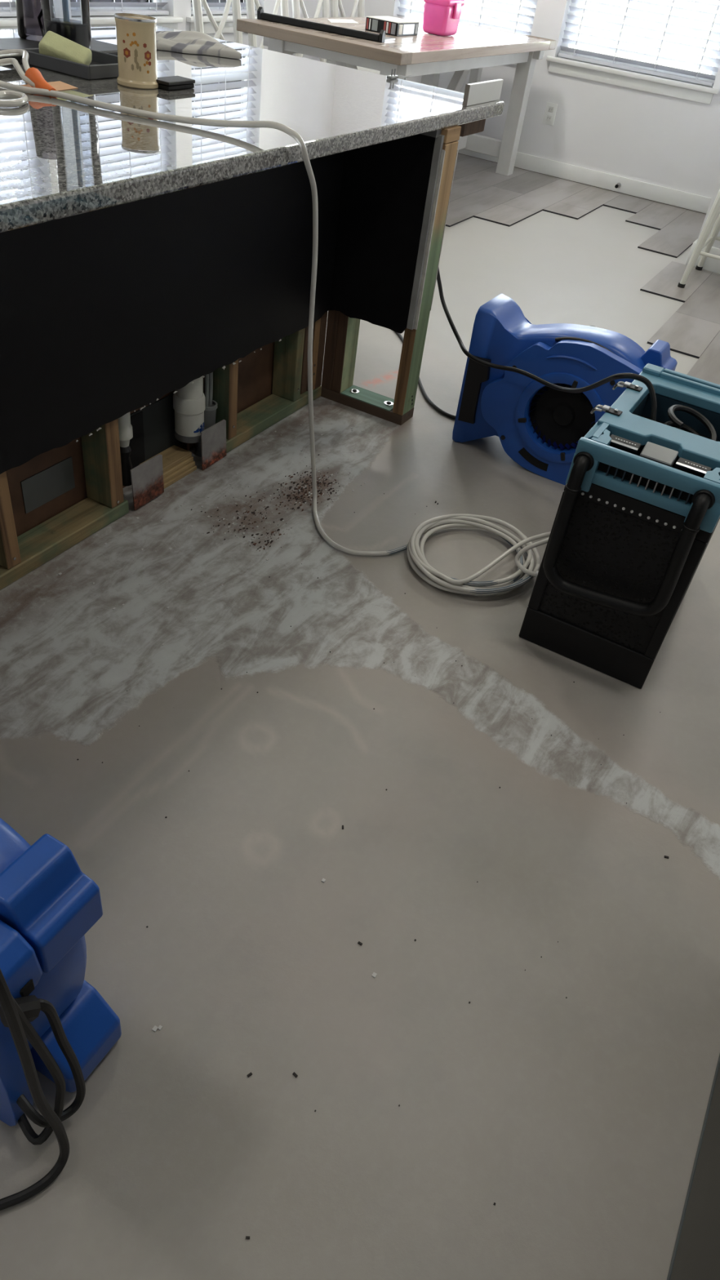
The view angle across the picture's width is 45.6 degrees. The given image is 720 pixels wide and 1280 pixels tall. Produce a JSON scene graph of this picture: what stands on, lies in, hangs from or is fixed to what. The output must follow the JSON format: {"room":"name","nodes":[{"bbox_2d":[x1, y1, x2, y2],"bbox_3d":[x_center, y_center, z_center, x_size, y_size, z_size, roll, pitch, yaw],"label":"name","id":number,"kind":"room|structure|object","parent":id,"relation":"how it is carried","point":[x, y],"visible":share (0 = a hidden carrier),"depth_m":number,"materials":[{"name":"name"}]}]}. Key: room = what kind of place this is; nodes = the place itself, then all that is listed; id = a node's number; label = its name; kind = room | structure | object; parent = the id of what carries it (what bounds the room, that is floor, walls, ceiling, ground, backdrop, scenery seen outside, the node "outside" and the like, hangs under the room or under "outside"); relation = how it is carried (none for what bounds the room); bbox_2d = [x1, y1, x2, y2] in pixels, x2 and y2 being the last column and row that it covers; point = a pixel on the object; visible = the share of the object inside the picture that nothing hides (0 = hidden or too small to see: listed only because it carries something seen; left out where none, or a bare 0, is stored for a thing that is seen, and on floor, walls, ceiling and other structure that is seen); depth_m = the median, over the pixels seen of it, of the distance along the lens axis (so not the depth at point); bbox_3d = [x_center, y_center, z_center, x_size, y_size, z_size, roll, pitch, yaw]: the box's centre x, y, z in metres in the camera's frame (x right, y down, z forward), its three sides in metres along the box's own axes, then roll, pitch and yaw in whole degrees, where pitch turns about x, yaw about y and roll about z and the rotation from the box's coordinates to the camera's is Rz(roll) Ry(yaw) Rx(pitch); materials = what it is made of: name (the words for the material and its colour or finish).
{"room":"kitchen","nodes":[
{"label":"kitchen","id":0,"kind":"room"},
{"bbox_2d":[23,0,340,61],"bbox_3d":[-2.213,-2.957,2.948,0.130,2.740,8.715,25,43,18],"label":"wall","id":1,"kind":"structure","parent":0,"point":[176,8],"depth_m":5.07,"materials":[{"name":"paint"}]},
{"bbox_2d":[0,0,43,29],"bbox_3d":[-1.759,-3.430,3.529,0.160,1.585,0.855,25,43,18],"label":"window","id":2,"kind":"structure","parent":1,"relation":"in","point":[6,22],"depth_m":4.17,"materials":[{"name":"glass"}]},
{"bbox_2d":[0,0,27,17],"bbox_3d":[-1.756,-3.465,3.501,0.058,1.492,0.741,25,43,18],"label":"window blind","id":3,"kind":"object","parent":2,"relation":"attached to","point":[3,13],"visible":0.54,"depth_m":4.14,"materials":[{"name":"white plastic"}]},
{"bbox_2d":[69,0,182,30],"bbox_3d":[-1.243,-3.971,4.260,0.160,1.585,0.905,25,43,18],"label":"window","id":4,"kind":"structure","parent":1,"relation":"in","point":[163,20],"depth_m":4.74,"materials":[{"name":"plastic"}]},
{"bbox_2d":[70,0,168,16],"bbox_3d":[-1.240,-4.006,4.232,0.058,1.492,0.791,25,43,18],"label":"window blind","id":5,"kind":"object","parent":4,"relation":"attached to","point":[77,12],"visible":0.7,"depth_m":4.69,"materials":[{"name":"white plastic"}]},
{"bbox_2d":[186,0,257,33],"bbox_3d":[-0.776,-4.460,4.920,0.160,1.585,0.845,25,43,18],"label":"window","id":6,"kind":"structure","parent":1,"relation":"in","point":[228,26],"depth_m":5.29,"materials":[{"name":"glass"}]},
{"bbox_2d":[191,0,257,14],"bbox_3d":[-0.773,-4.495,4.892,0.058,1.492,0.731,25,43,18],"label":"window blind","id":7,"kind":"object","parent":6,"relation":"attached to","point":[215,11],"visible":0.33,"depth_m":5.32,"materials":[{"name":"white plastic"}]},
{"bbox_2d":[0,153,719,1279],"bbox_3d":[0.167,-0.672,2.887,6.090,0.108,8.815,25,43,18],"label":"floor","id":8,"kind":"structure","parent":0,"point":[581,1115],"depth_m":1.56,"materials":[{"name":"concrete"}]},
{"bbox_2d":[0,817,121,1210],"bbox_3d":[-0.617,0.363,1.066,0.635,0.502,0.349,25,43,18],"label":"air mover","id":9,"kind":"object","parent":8,"relation":"on","point":[54,1023],"visible":1,"depth_m":0.99,"materials":[{"name":"blue plastic"}]},
{"bbox_2d":[118,412,133,486],"bbox_3d":[-0.606,-0.562,2.181,0.048,0.370,0.048,25,43,18],"label":"vent pipe","id":10,"kind":"object","parent":8,"relation":"attached to","point":[125,428],"visible":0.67,"depth_m":2.22,"materials":[{"name":"white plastic"}]},
{"bbox_2d":[173,375,205,443],"bbox_3d":[-0.473,-0.707,2.365,0.089,0.316,0.089,25,43,18],"label":"drain pipe","id":11,"kind":"object","parent":8,"relation":"attached to","point":[189,401],"visible":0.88,"depth_m":2.38,"materials":[{"name":"white plastic"}]},
{"bbox_2d":[195,372,217,457],"bbox_3d":[-0.444,-0.686,2.468,0.054,0.333,0.072,25,43,18],"label":"cable conduit","id":12,"kind":"object","parent":8,"relation":"attached to","point":[210,412],"visible":0.45,"depth_m":2.47,"materials":[{"name":"grey plastic"}]},
{"bbox_2d":[191,0,242,44],"bbox_3d":[-0.674,-3.251,4.946,0.507,0.978,0.420,25,43,18],"label":"dining chair","id":13,"kind":"object","parent":8,"relation":"on","point":[197,4],"visible":0.25,"depth_m":4.86,"materials":[{"name":"white wood"}]},
{"bbox_2d":[57,424,394,1031],"bbox_3d":[-0.384,-0.086,2.025,0.911,0.002,2.015,7,40,-2],"label":"crumbs","id":14,"kind":"object","parent":8,"relation":"on","point":[155,1028],"visible":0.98,"depth_m":2.18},
{"bbox_2d":[0,119,485,590],"bbox_3d":[-0.862,-0.791,2.095,1.300,0.868,2.675,25,43,18],"label":"kitchen island","id":15,"kind":"object","parent":8,"relation":"on","point":[107,313],"visible":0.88,"depth_m":2.21,"materials":[{"name":"black paint"}]},
{"bbox_2d":[0,25,504,232],"bbox_3d":[-0.820,-1.155,1.828,1.330,0.036,2.760,25,43,18],"label":"countertop","id":16,"kind":"structure","parent":15,"relation":"on","point":[60,157],"depth_m":1.82,"materials":[{"name":"grey stone"}]},
{"bbox_2d":[0,48,22,62],"bbox_3d":[-0.996,-1.329,1.937,0.263,0.043,0.463,25,43,18],"label":"pan","id":17,"kind":"object","parent":16,"relation":"on","point":[19,58],"visible":0.28,"depth_m":2.06,"materials":[{"name":"metal"}]},
{"bbox_2d":[20,80,77,94],"bbox_3d":[-0.704,-1.238,1.917,0.079,0.001,0.179,23,42,16],"label":"paper note","id":18,"kind":"object","parent":16,"relation":"on","point":[58,86],"visible":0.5,"depth_m":1.95,"materials":[{"name":"orange paper"}]},
{"bbox_2d":[0,37,117,62],"bbox_3d":[-0.838,-1.587,2.294,0.222,0.014,0.460,25,43,18],"label":"drying mat","id":19,"kind":"object","parent":16,"relation":"on","point":[17,42],"visible":0.16,"depth_m":2.30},
{"bbox_2d":[15,0,55,41],"bbox_3d":[-0.867,-1.752,2.271,0.111,0.260,0.106,25,43,18],"label":"tumbler","id":20,"kind":"object","parent":19,"relation":"on","point":[21,26],"visible":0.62,"depth_m":2.31,"materials":[{"name":"clear glass"}]},
{"bbox_2d":[40,0,92,48],"bbox_3d":[-0.760,-1.721,2.182,0.128,0.352,0.128,25,43,18],"label":"jug","id":21,"kind":"object","parent":19,"relation":"on","point":[78,32],"visible":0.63,"depth_m":2.23,"materials":[{"name":"clear glass"}]},
{"bbox_2d":[20,48,118,79],"bbox_3d":[-0.693,-1.444,2.140,0.223,0.029,0.200,25,43,18],"label":"tray","id":22,"kind":"object","parent":16,"relation":"on","point":[103,64],"visible":0.43,"depth_m":2.08,"materials":[{"name":"black plastic"}]},
{"bbox_2d":[38,31,92,65],"bbox_3d":[-0.719,-1.435,2.091,0.117,0.074,0.066,9,40,0],"label":"sponge","id":23,"kind":"object","parent":22,"relation":"in","point":[52,44],"visible":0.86,"depth_m":2.07,"materials":[{"name":"plastic"}]},
{"bbox_2d":[114,13,158,88],"bbox_3d":[-0.528,-1.395,2.029,0.100,0.136,0.100,25,43,18],"label":"candle jar","id":24,"kind":"object","parent":16,"relation":"on","point":[136,45],"visible":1,"depth_m":2.00,"materials":[{"name":"beige ceramic"}]},
{"bbox_2d":[123,47,130,57],"bbox_3d":[-0.543,-1.369,1.995,0.018,0.021,0.003,25,43,18],"label":"flower","id":25,"kind":"object","parent":24,"relation":"on","point":[126,51],"depth_m":1.99,"materials":[{"name":"orange paint"}]},
{"bbox_2d":[144,50,151,61],"bbox_3d":[-0.497,-1.370,2.007,0.005,0.021,0.017,25,43,18],"label":"flower","id":26,"kind":"object","parent":24,"relation":"on","point":[147,53],"depth_m":2.01,"materials":[{"name":"paint"}]},
{"bbox_2d":[155,75,195,90],"bbox_3d":[-0.457,-1.364,2.096,0.056,0.018,0.103,25,43,18],"label":"case","id":27,"kind":"object","parent":16,"relation":"on","point":[172,82],"visible":0.82,"depth_m":2.08,"materials":[{"name":"plastic"}]},
{"bbox_2d":[155,31,241,59],"bbox_3d":[-0.537,-1.846,2.629,0.320,0.044,0.244,-3,41,-14],"label":"folded cloth","id":28,"kind":"object","parent":16,"relation":"on","point":[182,42],"visible":0.82,"depth_m":2.58,"materials":[{"name":"beige fabric"}]},
{"bbox_2d":[386,68,398,79],"bbox_3d":[0.102,-1.754,2.651,0.018,0.025,0.050,25,43,18],"label":"metal clip","id":29,"kind":"object","parent":16,"relation":"on","point":[388,77],"visible":1,"depth_m":2.65,"materials":[{"name":"silver metal"}]},
{"bbox_2d":[462,79,502,106],"bbox_3d":[0.358,-1.589,2.483,0.013,0.052,0.248,25,43,18],"label":"box","id":30,"kind":"object","parent":16,"relation":"on","point":[476,93],"depth_m":2.46,"materials":[{"name":"paint"}]},
{"bbox_2d":[350,388,359,393],"bbox_3d":[-0.018,-0.853,2.936,0.033,0.002,0.033,-25,50,-33],"label":"washer","id":31,"kind":"object","parent":15,"relation":"attached to","point":[352,390],"depth_m":2.93,"materials":[{"name":"silver metal"}]},
{"bbox_2d":[383,400,393,405],"bbox_3d":[0.097,-0.800,2.894,0.033,0.002,0.033,11,40,3],"label":"washer","id":32,"kind":"object","parent":15,"relation":"attached to","point":[385,402],"depth_m":2.89,"materials":[{"name":"silver metal"}]},
{"bbox_2d":[245,0,288,48],"bbox_3d":[-0.428,-3.510,5.295,0.507,0.978,0.420,25,43,18],"label":"dining chair","id":33,"kind":"object","parent":8,"relation":"on","point":[250,4],"visible":0.13,"depth_m":5.12,"materials":[{"name":"white wood"}]},
{"bbox_2d":[191,453,350,551],"bbox_3d":[-0.228,-0.409,2.433,0.290,0.002,0.572,25,43,18],"label":"flakes","id":34,"kind":"object","parent":8,"relation":"on","point":[306,481],"visible":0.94,"depth_m":2.44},
{"bbox_2d":[0,48,551,594],"bbox_3d":[-0.196,-0.702,2.042,1.573,0.951,0.417,15,40,8],"label":"hose","id":35,"kind":"object","parent":8,"relation":"on","point":[33,76],"visible":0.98,"depth_m":2.15,"materials":[{"name":"white plastic"}]},
{"bbox_2d":[386,544,407,554],"bbox_3d":[0.111,-0.241,2.280,0.089,0.019,0.051,5,40,-4],"label":"print","id":36,"kind":"object","parent":35,"relation":"attached to","point":[403,548],"depth_m":2.27},
{"bbox_2d":[450,577,496,586],"bbox_3d":[0.284,-0.146,2.160,0.130,0.019,0.027,7,40,-3],"label":"print","id":37,"kind":"object","parent":35,"relation":"attached to","point":[467,581],"depth_m":2.15},
{"bbox_2d":[470,575,533,594],"bbox_3d":[0.363,-0.146,2.181,0.118,0.020,0.171,25,43,18],"label":"print","id":38,"kind":"object","parent":35,"relation":"attached to","point":[514,581],"depth_m":2.16},
{"bbox_2d":[510,550,523,583],"bbox_3d":[0.415,-0.190,2.256,0.030,0.019,0.163,16,40,8],"label":"print","id":39,"kind":"object","parent":35,"relation":"attached to","point":[514,578],"depth_m":2.21},
{"bbox_2d":[291,0,329,62],"bbox_3d":[-0.187,-3.775,5.651,0.507,0.978,0.420,25,43,18],"label":"dining chair","id":40,"kind":"object","parent":8,"relation":"on","point":[295,3],"visible":0.16,"depth_m":5.53,"materials":[{"name":"white wood"}]},
{"bbox_2d":[330,0,408,79],"bbox_3d":[0.046,-4.032,5.997,0.507,0.978,0.420,25,43,18],"label":"dining chair","id":41,"kind":"object","parent":8,"relation":"on","point":[360,4],"visible":0.21,"depth_m":5.91,"materials":[{"name":"white wood"}]},
{"bbox_2d":[76,493,668,1239],"bbox_3d":[0.102,0.202,1.772,1.094,0.002,1.785,25,43,18],"label":"crumbs","id":42,"kind":"object","parent":8,"relation":"on","point":[294,1073],"visible":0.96,"depth_m":1.40,"materials":[{"name":"black"}]},
{"bbox_2d":[236,15,556,175],"bbox_3d":[0.281,-3.216,5.208,0.953,0.805,2.195,25,43,18],"label":"dining table","id":43,"kind":"object","parent":8,"relation":"on","point":[473,47],"visible":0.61,"depth_m":4.73,"materials":[{"name":"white wood"}]},
{"bbox_2d":[257,6,395,42],"bbox_3d":[-0.164,-3.187,4.426,0.708,0.052,0.228,21,41,14],"label":"rail","id":44,"kind":"object","parent":43,"relation":"on","point":[380,37],"visible":1,"depth_m":4.35,"materials":[{"name":"plastic"}]},
{"bbox_2d":[327,18,359,23],"bbox_3d":[-0.099,-3.526,4.878,0.136,0.001,0.356,30,45,24],"label":"paper sheet","id":45,"kind":"object","parent":43,"relation":"on","point":[331,20],"visible":1,"depth_m":4.87,"materials":[{"name":"white paper"}]},
{"bbox_2d":[364,15,419,35],"bbox_3d":[0.177,-3.367,4.694,0.201,0.060,0.254,25,43,18],"label":"game box","id":46,"kind":"object","parent":43,"relation":"on","point":[394,26],"visible":0.97,"depth_m":4.62,"materials":[{"name":"white cardboard"}]},
{"bbox_2d":[422,0,464,35],"bbox_3d":[0.475,-3.576,4.902,0.179,0.177,0.220,25,43,18],"label":"container","id":47,"kind":"object","parent":43,"relation":"on","point":[441,17],"visible":1,"depth_m":4.84,"materials":[{"name":"plastic"}]},
{"bbox_2d":[395,332,455,419],"bbox_3d":[0.210,-1.038,3.245,0.248,0.012,0.952,-15,46,-26],"label":"cord","id":48,"kind":"object","parent":8,"relation":"on","point":[400,336],"visible":0.36,"depth_m":3.01,"materials":[{"name":"black rubber"}]},
{"bbox_2d":[452,293,677,484],"bbox_3d":[0.620,-0.755,2.656,0.584,0.439,0.245,25,43,18],"label":"air mover","id":49,"kind":"object","parent":8,"relation":"on","point":[540,427],"visible":0.7,"depth_m":2.58,"materials":[{"name":"blue plastic"}]},
{"bbox_2d":[518,363,719,688],"bbox_3d":[0.661,-0.289,2.033,0.336,0.541,0.606,25,43,18],"label":"dehumidifier","id":50,"kind":"object","parent":8,"relation":"on","point":[637,515],"visible":1,"depth_m":1.83,"materials":[{"name":"black plastic"}]},
{"bbox_2d":[436,267,657,421],"bbox_3d":[0.458,-0.827,2.329,0.171,0.321,1.189,-11,44,-22],"label":"power cord","id":51,"kind":"object","parent":50,"relation":"attached to","point":[645,380],"visible":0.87,"depth_m":2.39,"materials":[{"name":"black rubber"}]},
{"bbox_2d":[573,451,594,471],"bbox_3d":[0.458,-0.365,1.748,0.042,0.042,0.020,25,43,18],"label":"socket","id":52,"kind":"object","parent":50,"relation":"attached to","point":[587,457],"depth_m":1.73,"materials":[{"name":"black plastic"}]},
{"bbox_2d":[538,496,679,653],"bbox_3d":[0.549,-0.140,1.870,0.256,0.313,0.005,25,43,18],"label":"grille","id":53,"kind":"object","parent":50,"relation":"attached to","point":[610,548],"depth_m":1.86,"materials":[{"name":"black plastic"}]},
{"bbox_2d":[597,462,693,504],"bbox_3d":[0.572,-0.318,1.719,0.200,0.028,0.017,25,43,18],"label":"vent","id":54,"kind":"object","parent":50,"relation":"attached to","point":[660,490],"depth_m":1.72,"materials":[{"name":"plastic"}]},
{"bbox_2d":[692,489,715,509],"bbox_3d":[0.669,-0.274,1.666,0.042,0.042,0.020,25,43,18],"label":"socket","id":55,"kind":"object","parent":50,"relation":"attached to","point":[708,495],"depth_m":1.65,"materials":[{"name":"black plastic"}]},
{"bbox_2d":[666,1053,719,1279],"bbox_3d":[0.821,0.255,0.503,0.767,1.720,0.870,25,43,18],"label":"refrigerator","id":56,"kind":"object","parent":8,"relation":"on","point":[696,1251],"visible":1,"depth_m":1.09,"materials":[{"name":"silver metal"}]},
{"bbox_2d":[677,188,719,288],"bbox_3d":[2.010,-2.128,4.274,0.499,0.758,0.456,25,43,18],"label":"metal stool","id":57,"kind":"object","parent":8,"relation":"on","point":[713,218],"visible":1,"depth_m":4.33,"materials":[{"name":"white metal"}]},
{"bbox_2d":[339,0,719,198],"bbox_3d":[2.488,-3.985,5.008,5.860,2.740,0.130,25,43,18],"label":"wall","id":58,"kind":"structure","parent":0,"point":[663,140],"depth_m":5.82,"materials":[{"name":"paint"}]},
{"bbox_2d":[399,0,536,65],"bbox_3d":[0.791,-4.785,5.586,1.145,1.585,0.160,25,43,18],"label":"window","id":59,"kind":"structure","parent":58,"relation":"in","point":[402,6],"depth_m":6.15,"materials":[{"name":"plastic"}]},
{"bbox_2d":[396,0,537,35],"bbox_3d":[0.797,-4.820,5.559,1.031,1.492,0.058,25,43,18],"label":"window blind","id":60,"kind":"object","parent":59,"relation":"attached to","point":[520,7],"visible":0.4,"depth_m":5.87,"materials":[{"name":"white plastic"}]},
{"bbox_2d":[542,102,557,125],"bbox_3d":[1.324,-3.667,5.966,0.080,0.129,0.009,25,43,18],"label":"wall outlet","id":61,"kind":"object","parent":58,"relation":"attached to","point":[551,108],"visible":1,"depth_m":5.96,"materials":[{"name":"paint"}]},
{"bbox_2d":[546,115,551,121],"bbox_3d":[1.320,-3.646,5.981,0.034,0.034,0.004,25,43,18],"label":"receptacle","id":62,"kind":"object","parent":61,"relation":"attached to","point":[548,117],"depth_m":5.98,"materials":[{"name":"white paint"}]},
{"bbox_2d":[547,106,553,112],"bbox_3d":[1.326,-3.686,5.947,0.034,0.034,0.004,25,43,18],"label":"receptacle","id":63,"kind":"object","parent":61,"relation":"attached to","point":[550,108],"depth_m":5.95,"materials":[{"name":"white paint"}]},
{"bbox_2d":[457,148,711,213],"bbox_3d":[1.150,-3.488,6.218,3.190,0.096,0.014,25,43,18],"label":"baseboard","id":64,"kind":"structure","parent":58,"relation":"attached to","point":[700,203],"depth_m":6.00,"materials":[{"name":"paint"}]},
{"bbox_2d":[614,182,621,188],"bbox_3d":[1.792,-3.159,5.954,0.032,0.031,0.062,25,43,18],"label":"door stop","id":65,"kind":"object","parent":58,"relation":"attached to","point":[619,184],"visible":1,"depth_m":5.95,"materials":[{"name":"rubber"}]},
{"bbox_2d":[546,0,719,104],"bbox_3d":[1.881,-4.281,5.189,1.165,1.585,0.160,25,43,18],"label":"window","id":66,"kind":"structure","parent":58,"relation":"in","point":[668,86],"depth_m":5.62,"materials":[{"name":"plastic"}]},
{"bbox_2d":[558,0,719,86],"bbox_3d":[1.887,-4.316,5.161,1.051,1.492,0.058,25,43,18],"label":"window blind","id":67,"kind":"object","parent":66,"relation":"attached to","point":[585,2],"visible":1,"depth_m":5.51,"materials":[{"name":"white plastic"}]},
{"bbox_2d":[696,175,719,248],"bbox_3d":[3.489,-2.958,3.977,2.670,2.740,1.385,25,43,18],"label":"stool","id":68,"kind":"structure","parent":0,"point":[717,243],"depth_m":4.61,"materials":[{"name":"paint"}]},
{"bbox_2d":[685,239,719,273],"bbox_3d":[2.676,-2.261,5.043,1.185,0.125,1.380,25,43,18],"label":"baseboard","id":69,"kind":"structure","parent":68,"relation":"attached to","point":[711,264],"depth_m":4.72,"materials":[{"name":"paint"}]},
{"label":"outside","id":70,"kind":"structure","parent":0,"visible":0},
{"bbox_2d":[0,0,719,75],"bbox_3d":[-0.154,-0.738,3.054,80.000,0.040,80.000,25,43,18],"label":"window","id":71,"kind":"structure","parent":70,"point":[644,8],"depth_m":20.08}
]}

